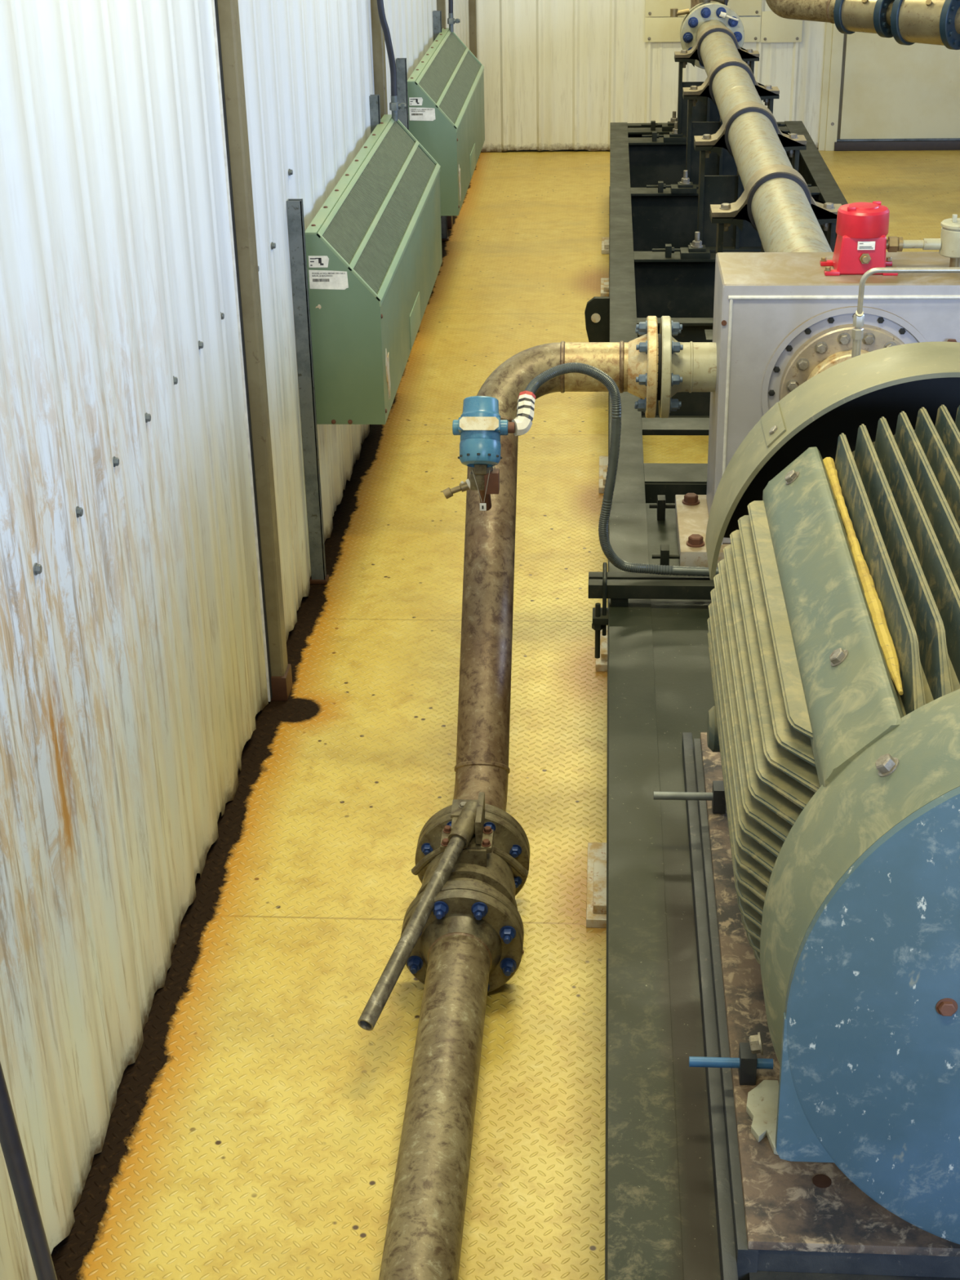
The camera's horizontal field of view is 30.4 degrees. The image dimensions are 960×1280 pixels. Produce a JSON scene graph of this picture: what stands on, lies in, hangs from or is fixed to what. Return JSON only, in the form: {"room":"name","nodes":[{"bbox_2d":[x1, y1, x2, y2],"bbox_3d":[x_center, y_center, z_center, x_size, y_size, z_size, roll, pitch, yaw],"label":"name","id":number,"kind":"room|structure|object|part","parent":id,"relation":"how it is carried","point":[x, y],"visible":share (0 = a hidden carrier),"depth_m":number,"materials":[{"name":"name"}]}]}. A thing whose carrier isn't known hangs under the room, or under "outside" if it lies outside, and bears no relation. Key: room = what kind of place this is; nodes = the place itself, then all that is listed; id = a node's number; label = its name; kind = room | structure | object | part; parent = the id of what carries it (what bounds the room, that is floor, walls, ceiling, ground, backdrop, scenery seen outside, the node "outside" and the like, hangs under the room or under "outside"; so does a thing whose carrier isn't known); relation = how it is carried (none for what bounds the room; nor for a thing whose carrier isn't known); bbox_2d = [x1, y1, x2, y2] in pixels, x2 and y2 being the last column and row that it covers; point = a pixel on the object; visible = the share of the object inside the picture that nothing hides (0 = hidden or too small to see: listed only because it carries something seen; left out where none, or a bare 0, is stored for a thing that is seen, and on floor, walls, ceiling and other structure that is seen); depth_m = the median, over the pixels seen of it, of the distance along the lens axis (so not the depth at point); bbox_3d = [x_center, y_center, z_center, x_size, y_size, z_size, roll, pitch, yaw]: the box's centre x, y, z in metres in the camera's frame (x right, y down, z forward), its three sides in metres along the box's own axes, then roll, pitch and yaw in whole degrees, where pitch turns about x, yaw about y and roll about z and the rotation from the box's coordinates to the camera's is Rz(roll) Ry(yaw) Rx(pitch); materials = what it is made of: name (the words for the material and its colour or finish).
{"room":"industrial pump room","nodes":[
{"label":"industrial pump room","id":0,"kind":"room"},
{"bbox_2d":[0,0,469,1279],"bbox_3d":[-0.965,-2.182,6.255,0.367,4.700,21.000,1,26,4],"label":"wall","id":1,"kind":"structure","parent":0,"point":[135,668],"depth_m":4.65,"materials":[{"name":"metal"}]},
{"bbox_3d":[-0.857,-1.879,5.615,0.048,4.690,0.011,1,26,4],"label":"edge trim","id":2,"kind":"part","parent":1,"relation":"part of","materials":[{"name":"metal"}]},
{"bbox_2d":[217,0,292,701],"bbox_3d":[-0.836,-1.909,5.686,0.140,4.700,0.122,1,26,4],"label":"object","id":3,"kind":"structure","parent":1,"relation":"attached to","point":[228,10],"depth_m":6.06,"materials":[{"name":"beige paint"}]},
{"bbox_2d":[370,0,387,119],"bbox_3d":[-0.577,-3.653,9.266,0.125,4.700,0.122,1,26,4],"label":"trim","id":4,"kind":"structure","parent":1,"relation":"attached to","point":[378,37],"depth_m":9.48,"materials":[{"name":"beige paint"}]},
{"bbox_2d":[436,0,453,228],"bbox_3d":[-0.323,-5.322,12.692,0.125,4.700,0.122,1,26,4],"label":"trim","id":5,"kind":"structure","parent":1,"relation":"attached to","point":[441,4],"depth_m":13.01,"materials":[{"name":"beige paint"}]},
{"bbox_2d":[468,0,477,58],"bbox_3d":[-0.118,-6.618,15.351,0.140,4.700,0.152,1,26,4],"label":"trim","id":6,"kind":"structure","parent":1,"relation":"attached to","point":[472,3],"depth_m":15.83,"materials":[{"name":"beige paint"}]},
{"bbox_2d":[50,150,959,1279],"bbox_3d":[2.689,0.009,7.051,7.600,0.080,21.000,1,26,4],"label":"floor","id":7,"kind":"structure","parent":0,"point":[255,1127],"depth_m":5.61,"materials":[{"name":"yellow metal"}]},
{"bbox_2d":[0,1062,57,1279],"bbox_3d":[-0.832,0.758,3.054,0.110,2.202,0.395,1,26,4],"label":"metal post","id":8,"kind":"object","parent":7,"relation":"on","point":[11,1143],"visible":1,"depth_m":3.17,"materials":[{"name":"metal"}]},
{"bbox_2d":[286,198,328,583],"bbox_3d":[-0.713,-0.993,7.295,0.078,1.638,0.070,1,26,4],"label":"post","id":9,"kind":"object","parent":7,"relation":"on","point":[295,207],"visible":0.91,"depth_m":7.25,"materials":[{"name":"metal"}]},
{"bbox_3d":[-0.697,-0.264,7.649,0.078,0.016,0.070,1,26,4],"label":"foot plate","id":10,"kind":"part","parent":9,"relation":"part of","materials":[{"name":"brown metal"}]},
{"bbox_2d":[368,94,380,133],"bbox_3d":[-0.542,-2.116,9.600,0.078,1.638,0.070,1,26,4],"label":"post","id":11,"kind":"object","parent":7,"relation":"on","point":[374,100],"visible":0.15,"depth_m":9.26,"materials":[{"name":"metal"}]},
{"bbox_2d":[304,95,442,424],"bbox_3d":[-0.456,-1.924,8.447,0.299,0.920,2.785,1,26,4],"label":"wall heater","id":12,"kind":"object","parent":11,"relation":"attached to","point":[374,256],"visible":1,"depth_m":7.53,"materials":[{"name":"green metal"}]},
{"bbox_3d":[-0.550,-1.266,7.235,0.293,0.800,0.012,1,26,4],"label":"panel","id":13,"kind":"part","parent":12,"relation":"part of","materials":[{"name":"green metal"}]},
{"bbox_2d":[322,120,414,264],"bbox_3d":[-0.500,-2.152,8.326,0.114,0.127,2.702,1,26,4],"label":"grille","id":14,"kind":"object","parent":12,"relation":"attached to","point":[352,220],"depth_m":8.04,"materials":[{"name":"green metal"}]},
{"bbox_3d":[-0.460,-2.100,8.365,0.299,0.303,2.780,1,26,4],"label":"frame","id":15,"kind":"part","parent":12,"relation":"part of","materials":[{"name":"green metal"}]},
{"bbox_2d":[376,0,397,96],"bbox_3d":[-0.520,-4.255,8.717,0.133,3.040,0.040,-23,33,-38],"label":"power cable","id":16,"kind":"object","parent":12,"relation":"attached to","point":[383,20],"visible":1,"depth_m":9.27,"materials":[{"name":"black rubber"}]},
{"bbox_2d":[353,146,435,293],"bbox_3d":[-0.384,-2.036,8.374,0.103,0.114,2.702,1,26,4],"label":"grille","id":17,"kind":"object","parent":12,"relation":"attached to","point":[379,251],"depth_m":8.09,"materials":[{"name":"green metal"}]},
{"bbox_3d":[-0.458,-1.867,8.478,0.292,0.790,2.756,1,26,4],"label":"panel","id":18,"kind":"part","parent":12,"relation":"part of","materials":[{"name":"green metal"}]},
{"bbox_3d":[-0.312,-1.540,8.498,0.004,0.160,0.450,1,26,4],"label":"access plate","id":19,"kind":"part","parent":12,"relation":"part of","materials":[{"name":"green metal"}]},
{"bbox_3d":[-0.365,-2.476,9.717,0.293,0.800,0.012,1,26,4],"label":"panel","id":20,"kind":"part","parent":12,"relation":"part of","materials":[{"name":"green metal"}]},
{"bbox_2d":[395,57,408,130],"bbox_3d":[-0.451,-2.710,10.820,0.078,1.638,0.070,1,26,4],"label":"post","id":21,"kind":"object","parent":7,"relation":"on","point":[401,63],"visible":0.13,"depth_m":10.52,"materials":[{"name":"metal"}]},
{"bbox_2d":[432,10,448,240],"bbox_3d":[-0.291,-3.759,12.973,0.078,1.638,0.070,1,26,4],"label":"post","id":22,"kind":"object","parent":7,"relation":"on","point":[437,15],"visible":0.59,"depth_m":12.66,"materials":[{"name":"metal"}]},
{"bbox_3d":[-0.275,-3.030,13.327,0.078,0.016,0.070,1,26,4],"label":"foot plate","id":23,"kind":"part","parent":22,"relation":"part of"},
{"bbox_2d":[407,13,484,215],"bbox_3d":[-0.201,-3.600,11.887,0.299,0.920,2.555,1,26,4],"label":"wall heater","id":24,"kind":"object","parent":22,"relation":"attached to","point":[446,89],"visible":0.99,"depth_m":11.15,"materials":[{"name":"green metal"}]},
{"bbox_3d":[-0.287,-2.992,10.778,0.293,0.800,0.012,1,26,4],"label":"panel","id":25,"kind":"part","parent":24,"relation":"part of","materials":[{"name":"green metal"}]},
{"bbox_2d":[418,32,466,102],"bbox_3d":[-0.244,-3.832,11.773,0.114,0.127,2.487,1,26,4],"label":"grille","id":26,"kind":"object","parent":24,"relation":"attached to","point":[440,71],"depth_m":11.60,"materials":[{"name":"green metal"}]},
{"bbox_3d":[-0.204,-3.776,11.805,0.299,0.303,2.550,1,26,4],"label":"frame","id":27,"kind":"part","parent":24,"relation":"part of","materials":[{"name":"green metal"}]},
{"bbox_2d":[448,0,453,13],"bbox_3d":[-0.273,-5.880,12.054,0.133,3.040,0.040,-23,33,-38],"label":"power cable","id":28,"kind":"object","parent":24,"relation":"attached to","point":[450,2],"visible":1,"depth_m":12.72,"materials":[{"name":"black rubber"}]},
{"bbox_2d":[439,51,480,124],"bbox_3d":[-0.128,-3.715,11.821,0.103,0.114,2.487,1,26,4],"label":"grille","id":29,"kind":"object","parent":24,"relation":"attached to","point":[457,90],"depth_m":11.64,"materials":[{"name":"green metal"}]},
{"bbox_3d":[-0.203,-3.542,11.918,0.292,0.790,2.526,1,26,4],"label":"panel","id":30,"kind":"part","parent":24,"relation":"part of","materials":[{"name":"green metal"}]},
{"bbox_3d":[-0.049,-3.267,12.041,0.004,0.160,0.450,1,26,4],"label":"access plate","id":31,"kind":"part","parent":24,"relation":"part of","materials":[{"name":"green metal"}]},
{"bbox_3d":[-0.118,-4.102,13.054,0.293,0.800,0.012,1,26,4],"label":"panel","id":32,"kind":"part","parent":24,"relation":"part of","materials":[{"name":"green metal"}]},
{"bbox_2d":[357,791,529,1031],"bbox_3d":[-0.085,0.797,4.938,0.416,0.449,0.849,1,26,4],"label":"valve","id":33,"kind":"object","parent":7,"relation":"on","point":[469,846],"visible":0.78,"depth_m":5.04,"materials":[{"name":"metal"}]},
{"bbox_3d":[-0.166,0.762,4.838,0.045,0.253,0.721,9,28,20],"label":"lever handle","id":34,"kind":"part","parent":33,"relation":"part of","materials":[{"name":"grey metal"}]},
{"bbox_2d":[378,888,523,1279],"bbox_3d":[-0.179,1.691,3.225,0.344,0.348,3.884,1,26,4],"label":"pipe","id":35,"kind":"object","parent":7,"relation":"on","point":[470,944],"visible":0.91,"depth_m":4.33,"materials":[{"name":"metal"}]},
{"bbox_2d":[417,315,661,857],"bbox_3d":[0.220,-0.189,5.835,0.660,1.427,1.708,3,26,9],"label":"pipe","id":36,"kind":"object","parent":7,"relation":"on","point":[482,746],"visible":0.74,"depth_m":5.88,"materials":[{"name":"metal"}]},
{"bbox_2d":[442,395,514,511],"bbox_3d":[0.021,-0.559,5.513,0.203,0.443,0.277,15,30,29],"label":"pressure transmitter","id":37,"kind":"object","parent":36,"relation":"attached to","point":[480,427],"visible":1,"depth_m":5.39,"materials":[{"name":"metal"}]},
{"bbox_3d":[-0.003,-0.658,5.366,0.120,0.037,0.023,1,26,4],"label":"name plate","id":38,"kind":"part","parent":37,"relation":"part of","materials":[{"name":"beige metal"}]},
{"bbox_2d":[511,391,535,435],"bbox_3d":[0.136,-0.700,5.448,0.066,0.121,0.137,7,27,17],"label":"conduit","id":39,"kind":"object","parent":37,"relation":"attached to","point":[526,401],"visible":1,"depth_m":5.43,"materials":[{"name":"white plastic"}]},
{"bbox_2d":[524,362,719,576],"bbox_3d":[0.538,-0.536,5.731,0.831,0.770,0.132,-6,26,-9],"label":"conduit","id":40,"kind":"object","parent":39,"relation":"attached to","point":[600,375],"visible":0.93,"depth_m":5.71,"materials":[{"name":"grey metal"}]},
{"bbox_2d":[584,120,848,1279],"bbox_3d":[1.315,-0.968,8.350,1.682,0.596,13.600,1,26,4],"label":"frame","id":41,"kind":"object","parent":7,"relation":"on","point":[660,1219],"visible":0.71,"depth_m":5.07,"materials":[{"name":"black paint"}]},
{"bbox_3d":[0.682,-1.001,8.381,0.140,0.533,13.600,1,26,4],"label":"rail","id":42,"kind":"part","parent":41,"relation":"part of","materials":[{"name":"black metal"}]},
{"bbox_2d":[588,562,714,658],"bbox_3d":[0.700,-0.099,5.980,0.665,0.287,0.187,1,26,4],"label":"strut","id":43,"kind":"object","parent":41,"relation":"on","point":[620,587],"visible":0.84,"depth_m":5.91,"materials":[{"name":"black paint"}]},
{"bbox_2d":[640,111,677,131],"bbox_3d":[1.447,-4.122,14.005,0.335,0.142,0.140,1,26,4],"label":"block","id":44,"kind":"object","parent":41,"relation":"on","point":[668,126],"visible":0.84,"depth_m":13.98,"materials":[{"name":"black paint"}]},
{"bbox_2d":[642,121,685,142],"bbox_3d":[1.415,-3.912,13.575,0.335,0.142,0.140,1,26,4],"label":"block","id":45,"kind":"object","parent":41,"relation":"on","point":[673,136],"visible":1,"depth_m":13.54,"materials":[{"name":"black paint"}]},
{"bbox_3d":[1.028,0.613,4.442,1.404,0.015,5.170,1,26,4],"label":"deck plate","id":46,"kind":"part","parent":41,"relation":"part of","materials":[{"name":"grey metal"}]},
{"bbox_2d":[646,169,697,193],"bbox_3d":[1.290,-3.090,11.888,0.335,0.142,0.140,1,26,4],"label":"block","id":47,"kind":"object","parent":41,"relation":"on","point":[685,186],"visible":1,"depth_m":11.86,"materials":[{"name":"black paint"}]},
{"bbox_2d":[652,231,710,258],"bbox_3d":[1.170,-2.304,10.274,0.335,0.142,0.140,1,26,4],"label":"block","id":48,"kind":"object","parent":41,"relation":"on","point":[695,251],"visible":1,"depth_m":10.24,"materials":[{"name":"black paint"}]},
{"bbox_2d":[674,24,759,142],"bbox_3d":[1.793,-4.233,13.430,0.640,0.830,0.189,1,26,4],"label":"stand","id":49,"kind":"object","parent":41,"relation":"on","point":[709,112],"visible":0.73,"depth_m":13.39,"materials":[{"name":"metal"}]},
{"bbox_2d":[679,57,779,189],"bbox_3d":[1.676,-3.468,11.860,0.640,0.830,0.189,1,26,4],"label":"stand","id":50,"kind":"object","parent":41,"relation":"on","point":[726,165],"visible":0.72,"depth_m":11.86,"materials":[{"name":"metal"}]},
{"bbox_2d":[689,101,806,253],"bbox_3d":[1.556,-2.682,10.245,0.640,0.830,0.189,1,26,4],"label":"stand","id":51,"kind":"object","parent":41,"relation":"on","point":[713,189],"visible":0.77,"depth_m":10.25,"materials":[{"name":"metal"}]},
{"bbox_2d":[704,164,841,342],"bbox_3d":[1.433,-1.873,8.586,0.640,0.830,0.189,1,26,4],"label":"stand","id":52,"kind":"object","parent":41,"relation":"on","point":[723,215],"visible":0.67,"depth_m":8.44,"materials":[{"name":"metal"}]},
{"bbox_2d":[680,1,832,252],"bbox_3d":[1.565,-3.005,10.320,0.500,0.500,8.950,1,26,4],"label":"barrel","id":53,"kind":"object","parent":52,"relation":"on","point":[784,219],"visible":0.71,"depth_m":9.29,"materials":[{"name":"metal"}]},
{"bbox_2d":[690,0,715,8],"bbox_3d":[1.823,-6.451,13.941,0.380,3.245,0.590,1,26,4],"label":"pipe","id":54,"kind":"object","parent":53,"relation":"attached to","point":[693,2],"visible":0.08,"depth_m":14.55,"materials":[{"name":"beige metal"}]},
{"bbox_2d":[698,0,710,2],"bbox_3d":[1.777,-5.057,13.957,0.084,0.012,0.095,3,26,8],"label":"valve","id":55,"kind":"object","parent":53,"relation":"attached to","point":[700,1],"depth_m":13.93,"materials":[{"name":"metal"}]},
{"bbox_2d":[714,0,728,5],"bbox_3d":[1.910,-5.039,13.943,0.108,0.037,0.095,3,26,8],"label":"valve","id":56,"kind":"object","parent":53,"relation":"attached to","point":[723,2],"depth_m":13.93,"materials":[{"name":"metal"}]},
{"bbox_2d":[648,251,959,567],"bbox_3d":[1.158,-0.474,5.507,1.195,1.012,2.048,1,26,4],"label":"housing","id":57,"kind":"object","parent":41,"relation":"on","point":[780,322],"visible":0.54,"depth_m":5.87,"materials":[{"name":"silver metal"}]},
{"bbox_3d":[0.830,-0.399,6.394,0.228,0.059,0.550,1,26,4],"label":"foot plate","id":58,"kind":"part","parent":57,"relation":"part of","materials":[{"name":"paint"}]},
{"bbox_2d":[819,200,897,275],"bbox_3d":[1.268,-1.340,5.875,0.240,0.219,0.183,1,26,4],"label":"switch","id":59,"kind":"object","parent":57,"relation":"on","point":[862,228],"visible":0.9,"depth_m":5.82,"materials":[{"name":"metal"}]},
{"bbox_2d":[851,266,959,358],"bbox_3d":[1.499,-0.885,5.578,0.793,0.626,0.220,1,26,4],"label":"tube","id":60,"kind":"object","parent":57,"relation":"attached to","point":[857,334],"visible":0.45,"depth_m":5.42,"materials":[{"name":"silver metal"}]},
{"bbox_2d":[938,213,959,266],"bbox_3d":[1.586,-1.323,5.865,0.116,0.185,0.116,1,26,4],"label":"junction box","id":61,"kind":"object","parent":57,"relation":"on","point":[950,229],"visible":0.94,"depth_m":5.83,"materials":[{"name":"beige paint"}]},
{"bbox_2d":[885,236,941,252],"bbox_3d":[1.440,-1.318,5.879,0.182,0.048,0.054,1,26,4],"label":"conduit","id":62,"kind":"object","parent":61,"relation":"attached to","point":[894,244],"visible":0.94,"depth_m":5.86,"materials":[{"name":"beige metal"}]},
{"bbox_3d":[1.587,-1.263,5.895,0.036,0.050,0.036,1,26,4],"label":"stem","id":63,"kind":"part","parent":61,"relation":"part of","materials":[{"name":"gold metal"}]},
{"bbox_3d":[2.084,-0.985,8.284,0.140,0.533,13.600,1,26,4],"label":"rail","id":64,"kind":"part","parent":41,"relation":"part of","materials":[{"name":"metal"}]},
{"bbox_2d":[681,732,959,1279],"bbox_3d":[1.045,0.952,3.592,1.145,0.121,3.150,1,26,4],"label":"base plate","id":65,"kind":"object","parent":41,"relation":"on","point":[778,1219],"visible":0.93,"depth_m":3.39,"materials":[{"name":"metal"}]},
{"bbox_2d":[653,780,725,813],"bbox_3d":[0.559,0.405,4.559,0.220,0.069,0.052,1,26,4],"label":"bolt","id":66,"kind":"object","parent":65,"relation":"on","point":[717,797],"visible":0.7,"depth_m":4.55,"materials":[{"name":"paint"}]},
{"bbox_3d":[0.559,0.404,4.559,0.220,0.021,0.021,1,26,4],"label":"threaded rod","id":67,"kind":"part","parent":66,"relation":"part of","materials":[{"name":"silver metal"}]},
{"bbox_2d":[688,1042,773,1085],"bbox_3d":[0.513,0.866,3.611,0.170,0.069,0.052,1,26,4],"label":"bolt","id":68,"kind":"object","parent":65,"relation":"on","point":[747,1064],"visible":0.93,"depth_m":3.60,"materials":[{"name":"paint"}]},
{"bbox_3d":[0.513,0.865,3.611,0.170,0.021,0.021,1,26,4],"label":"threaded rod","id":69,"kind":"part","parent":68,"relation":"part of","materials":[{"name":"blue metal"}]},
{"bbox_3d":[0.565,0.948,3.503,0.070,0.016,0.209,1,26,4],"label":"shim plate","id":70,"kind":"part","parent":65,"relation":"part of","materials":[{"name":"beige paint"}]},
{"bbox_2d":[705,341,959,1244],"bbox_3d":[1.079,0.205,3.711,1.136,1.148,1.918,1,26,4],"label":"motor","id":71,"kind":"object","parent":65,"relation":"on","point":[833,722],"visible":1,"depth_m":3.12,"materials":[{"name":"paint"}]},
{"bbox_2d":[475,0,826,151],"bbox_3d":[3.329,-6.644,15.251,7.600,4.700,0.190,1,26,4],"label":"wall","id":72,"kind":"structure","parent":0,"point":[557,73],"depth_m":16.03,"materials":[{"name":"metal"}]},
{"bbox_3d":[1.737,-5.480,15.845,0.510,0.210,0.006,1,26,4],"label":"patch plate","id":73,"kind":"part","parent":72,"relation":"part of","materials":[{"name":"beige metal"}]},
{"bbox_2d":[670,8,689,17],"bbox_3d":[1.591,-4.990,14.022,0.149,0.061,0.095,3,26,8],"label":"valve","id":74,"kind":"object","parent":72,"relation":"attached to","point":[674,12],"depth_m":13.99,"materials":[{"name":"metal"}]},
{"bbox_3d":[1.587,-4.981,14.011,0.153,0.060,0.057,1,26,4],"label":"handle","id":75,"kind":"part","parent":74,"relation":"part of","materials":[{"name":"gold metal"}]},
{"bbox_3d":[1.991,-5.718,15.710,1.030,0.315,0.006,1,26,4],"label":"patch plate","id":76,"kind":"part","parent":72,"relation":"part of","materials":[{"name":"beige metal"}]},
{"bbox_3d":[2.254,-5.468,15.812,0.515,0.215,0.006,1,26,4],"label":"patch plate","id":77,"kind":"part","parent":72,"relation":"part of","materials":[{"name":"beige metal"}]},
{"bbox_3d":[2.697,-5.481,15.773,0.365,0.265,0.006,1,26,4],"label":"patch plate","id":78,"kind":"part","parent":72,"relation":"part of","materials":[{"name":"beige metal"}]},
{"bbox_2d":[817,22,959,151],"bbox_3d":[4.083,-6.560,15.158,2.040,4.600,0.090,1,26,4],"label":"door","id":79,"kind":"structure","parent":72,"relation":"in","point":[879,93],"depth_m":15.97,"materials":[{"name":"beige paint"}]},
{"bbox_2d":[765,0,959,34],"bbox_3d":[3.429,-5.100,12.833,0.220,1.310,3.305,-24,34,-39],"label":"pipe","id":80,"kind":"object","parent":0,"point":[820,11],"visible":0.74,"depth_m":13.77,"materials":[{"name":"beige metal"}]},
{"bbox_2d":[833,0,894,37],"bbox_3d":[2.980,-4.811,13.496,0.543,0.362,0.536,1,26,4],"label":"coupling","id":81,"kind":"object","parent":80,"relation":"attached to","point":[850,16],"visible":0.76,"depth_m":13.40,"materials":[{"name":"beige metal"}]},
{"bbox_2d":[889,0,959,49],"bbox_3d":[3.378,-4.640,13.126,0.641,0.442,0.636,1,26,4],"label":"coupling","id":82,"kind":"object","parent":80,"relation":"attached to","point":[912,21],"visible":1,"depth_m":13.01,"materials":[{"name":"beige metal"}]}
]}

